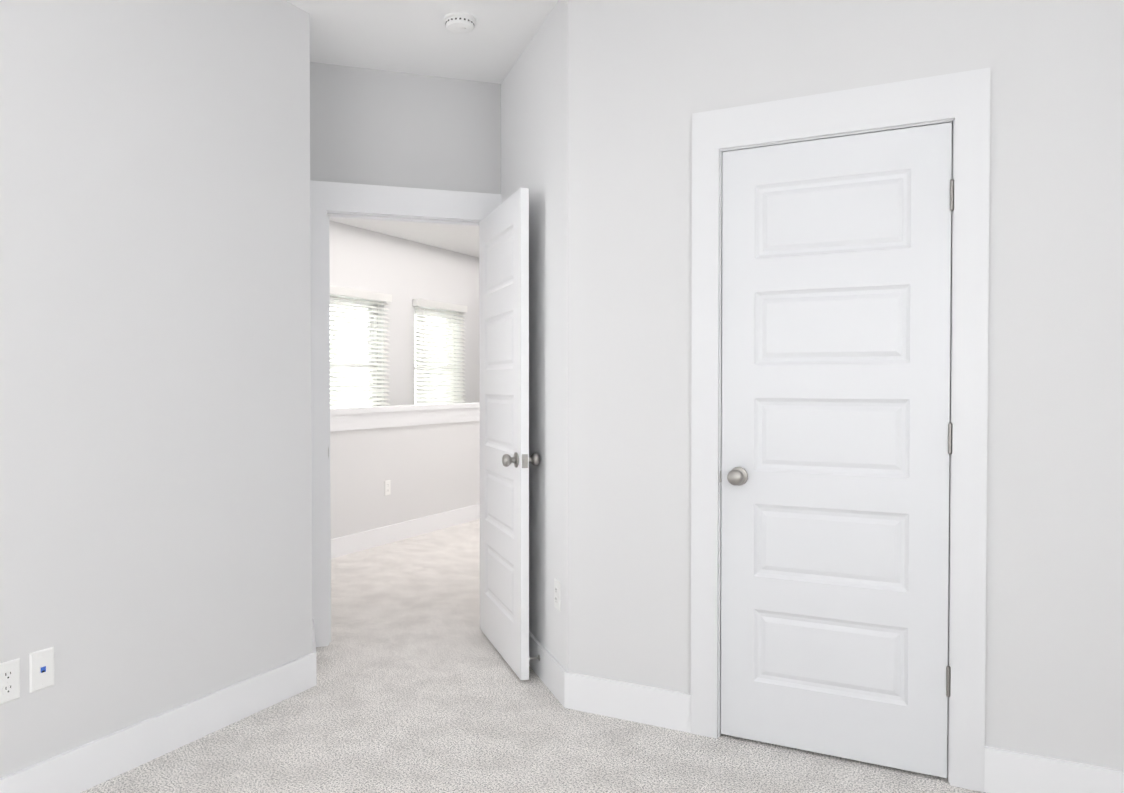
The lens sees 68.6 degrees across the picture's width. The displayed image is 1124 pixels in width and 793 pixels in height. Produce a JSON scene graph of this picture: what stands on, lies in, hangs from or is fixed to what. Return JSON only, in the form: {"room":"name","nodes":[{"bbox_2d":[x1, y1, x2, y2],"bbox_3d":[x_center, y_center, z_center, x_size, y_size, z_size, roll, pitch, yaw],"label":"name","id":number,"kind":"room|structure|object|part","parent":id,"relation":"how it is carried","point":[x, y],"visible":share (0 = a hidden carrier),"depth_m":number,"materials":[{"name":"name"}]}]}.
{"room":"empty bedroom","nodes":[
{"label":"empty bedroom","id":0,"kind":"room"},
{"bbox_2d":[286,0,557,257],"bbox_3d":[-0.005,-1.629,4.327,7.100,0.120,12.440,0,1,27],"label":"ceiling","id":1,"kind":"structure","parent":0,"point":[412,36],"depth_m":3.60,"materials":[{"name":"white paint"}]},
{"bbox_2d":[444,12,475,33],"bbox_3d":[-0.421,-1.531,3.393,0.132,0.046,0.132,0,1,27],"label":"smoke detector","id":2,"kind":"object","parent":1,"relation":"attached to","point":[459,22],"visible":1,"depth_m":3.35,"materials":[{"name":"white plastic"}]},
{"bbox_2d":[81,519,986,792],"bbox_3d":[-0.005,1.221,4.373,7.100,0.100,12.440,0,1,27],"label":"floor","id":3,"kind":"structure","parent":0,"point":[420,687],"depth_m":2.89,"materials":[{"name":"carpet"}]},
{"bbox_2d":[0,0,1123,777],"bbox_3d":[-0.005,-0.199,4.350,7.100,2.740,12.440,0,1,27],"label":"wall","id":4,"kind":"structure","parent":0,"point":[162,162],"depth_m":2.81,"materials":[{"name":"white paint"}]},
{"bbox_2d":[0,658,19,703],"bbox_3d":[-1.560,0.803,2.316,0.008,0.114,0.070,0,1,27],"label":"duplex electrical outlet","id":5,"kind":"object","parent":4,"relation":"attached to","point":[10,680],"visible":1,"depth_m":2.32,"materials":[{"name":"white plastic"}]},
{"bbox_2d":[29,646,53,692],"bbox_3d":[-1.516,0.797,2.403,0.008,0.114,0.070,0,1,27],"label":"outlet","id":6,"kind":"object","parent":4,"relation":"attached to","point":[41,669],"visible":1,"depth_m":2.40,"materials":[{"name":"white plastic"}]},
{"bbox_2d":[330,296,376,407],"bbox_3d":[-2.059,-0.291,7.931,0.170,1.310,0.860,0,1,27],"label":"window","id":7,"kind":"structure","parent":4,"relation":"in","point":[358,307],"depth_m":8.26,"materials":[{"name":"white plastic"}]},
{"bbox_2d":[330,285,391,406],"bbox_3d":[-1.949,-0.314,7.874,0.074,1.402,0.930,0,1,27],"label":"window blind","id":8,"kind":"object","parent":4,"relation":"attached to","point":[356,293],"visible":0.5,"depth_m":7.87,"materials":[{"name":"white plastic"}]},
{"bbox_2d":[384,480,390,495],"bbox_3d":[-1.351,0.709,6.385,0.008,0.114,0.070,0,1,27],"label":"outlet","id":9,"kind":"object","parent":4,"relation":"attached to","point":[387,487],"visible":1,"depth_m":6.38,"materials":[{"name":"white plastic"}]},
{"bbox_2d":[330,402,479,431],"bbox_3d":[-1.515,0.162,6.191,0.175,0.160,9.100,0,1,27],"label":"trim","id":10,"kind":"structure","parent":4,"relation":"on","point":[352,418],"depth_m":6.49,"materials":[{"name":"white wood"}]},
{"bbox_2d":[310,180,501,646],"bbox_3d":[-0.738,0.083,4.060,0.714,2.185,0.784,0,1,27],"label":"door frame","id":11,"kind":"structure","parent":4,"relation":"attached to","point":[328,200],"depth_m":3.88,"materials":[{"name":"white wood"}]},
{"bbox_2d":[414,307,453,403],"bbox_3d":[-1.442,-0.310,9.142,0.170,1.310,0.860,0,1,27],"label":"window","id":12,"kind":"structure","parent":4,"relation":"in","point":[415,309],"depth_m":9.45,"materials":[{"name":"white plastic"}]},
{"bbox_2d":[412,299,466,404],"bbox_3d":[-1.332,-0.334,9.086,0.074,1.402,0.930,0,1,27],"label":"window blind","id":13,"kind":"object","parent":4,"relation":"attached to","point":[423,389],"visible":0.77,"depth_m":9.04,"materials":[{"name":"white plastic"}]},
{"bbox_2d":[479,188,539,679],"bbox_3d":[-0.271,0.154,3.744,0.579,2.030,0.571,0,1,27],"label":"entry door","id":14,"kind":"structure","parent":4,"relation":"in","point":[505,459],"depth_m":3.63,"materials":[{"name":"painted wood"},{"name":"satin nickel"}]},
{"bbox_3d":[-0.172,0.265,3.452,0.136,0.065,0.137,0,1,27],"label":"knob","id":15,"kind":"part","parent":14,"relation":"part of","materials":[{"name":"grey metal"}]},
{"bbox_2d":[554,579,560,611],"bbox_3d":[-0.020,0.788,3.269,0.008,0.114,0.070,0,1,-18],"label":"outlet","id":16,"kind":"object","parent":4,"relation":"attached to","point":[557,594],"visible":1,"depth_m":3.25,"materials":[{"name":"white plastic"}]},
{"bbox_2d":[0,504,1123,792],"bbox_3d":[0.443,1.112,3.807,5.550,0.135,11.600,0,1,27],"label":"baseboard","id":17,"kind":"structure","parent":4,"relation":"attached to","point":[92,764],"depth_m":2.90,"materials":[{"name":"white wood"}]},
{"bbox_2d":[721,122,951,777],"bbox_3d":[0.881,0.170,2.724,0.728,2.030,0.160,0,1,27],"label":"closet door","id":18,"kind":"structure","parent":4,"relation":"in","point":[836,369],"depth_m":2.69,"materials":[{"name":"white wood"}]},
{"bbox_3d":[0.619,0.275,2.859,0.065,0.065,0.160,0,1,27],"label":"knob","id":19,"kind":"part","parent":18,"relation":"part of","materials":[{"name":"grey metal"}]},
{"bbox_2d":[691,68,989,791],"bbox_3d":[0.900,0.104,2.751,0.926,2.185,0.138,0,1,27],"label":"door frame","id":20,"kind":"structure","parent":4,"relation":"attached to","point":[960,100],"depth_m":2.56,"materials":[{"name":"white wood"}]},
{"bbox_2d":[946,179,953,696],"bbox_3d":[1.203,0.132,2.550,0.012,1.596,0.040,0,1,27],"label":"closet door hinges","id":21,"kind":"object","parent":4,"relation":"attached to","point":[948,667],"visible":1,"depth_m":2.53,"materials":[{"name":"grey metal"}]},
{"label":"outside","id":22,"kind":"structure","parent":0,"visible":0},
{"bbox_2d":[330,305,445,407],"bbox_3d":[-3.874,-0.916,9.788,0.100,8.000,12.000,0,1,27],"label":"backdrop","id":23,"kind":"structure","parent":22,"point":[348,324],"depth_m":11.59,"materials":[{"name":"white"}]}
]}

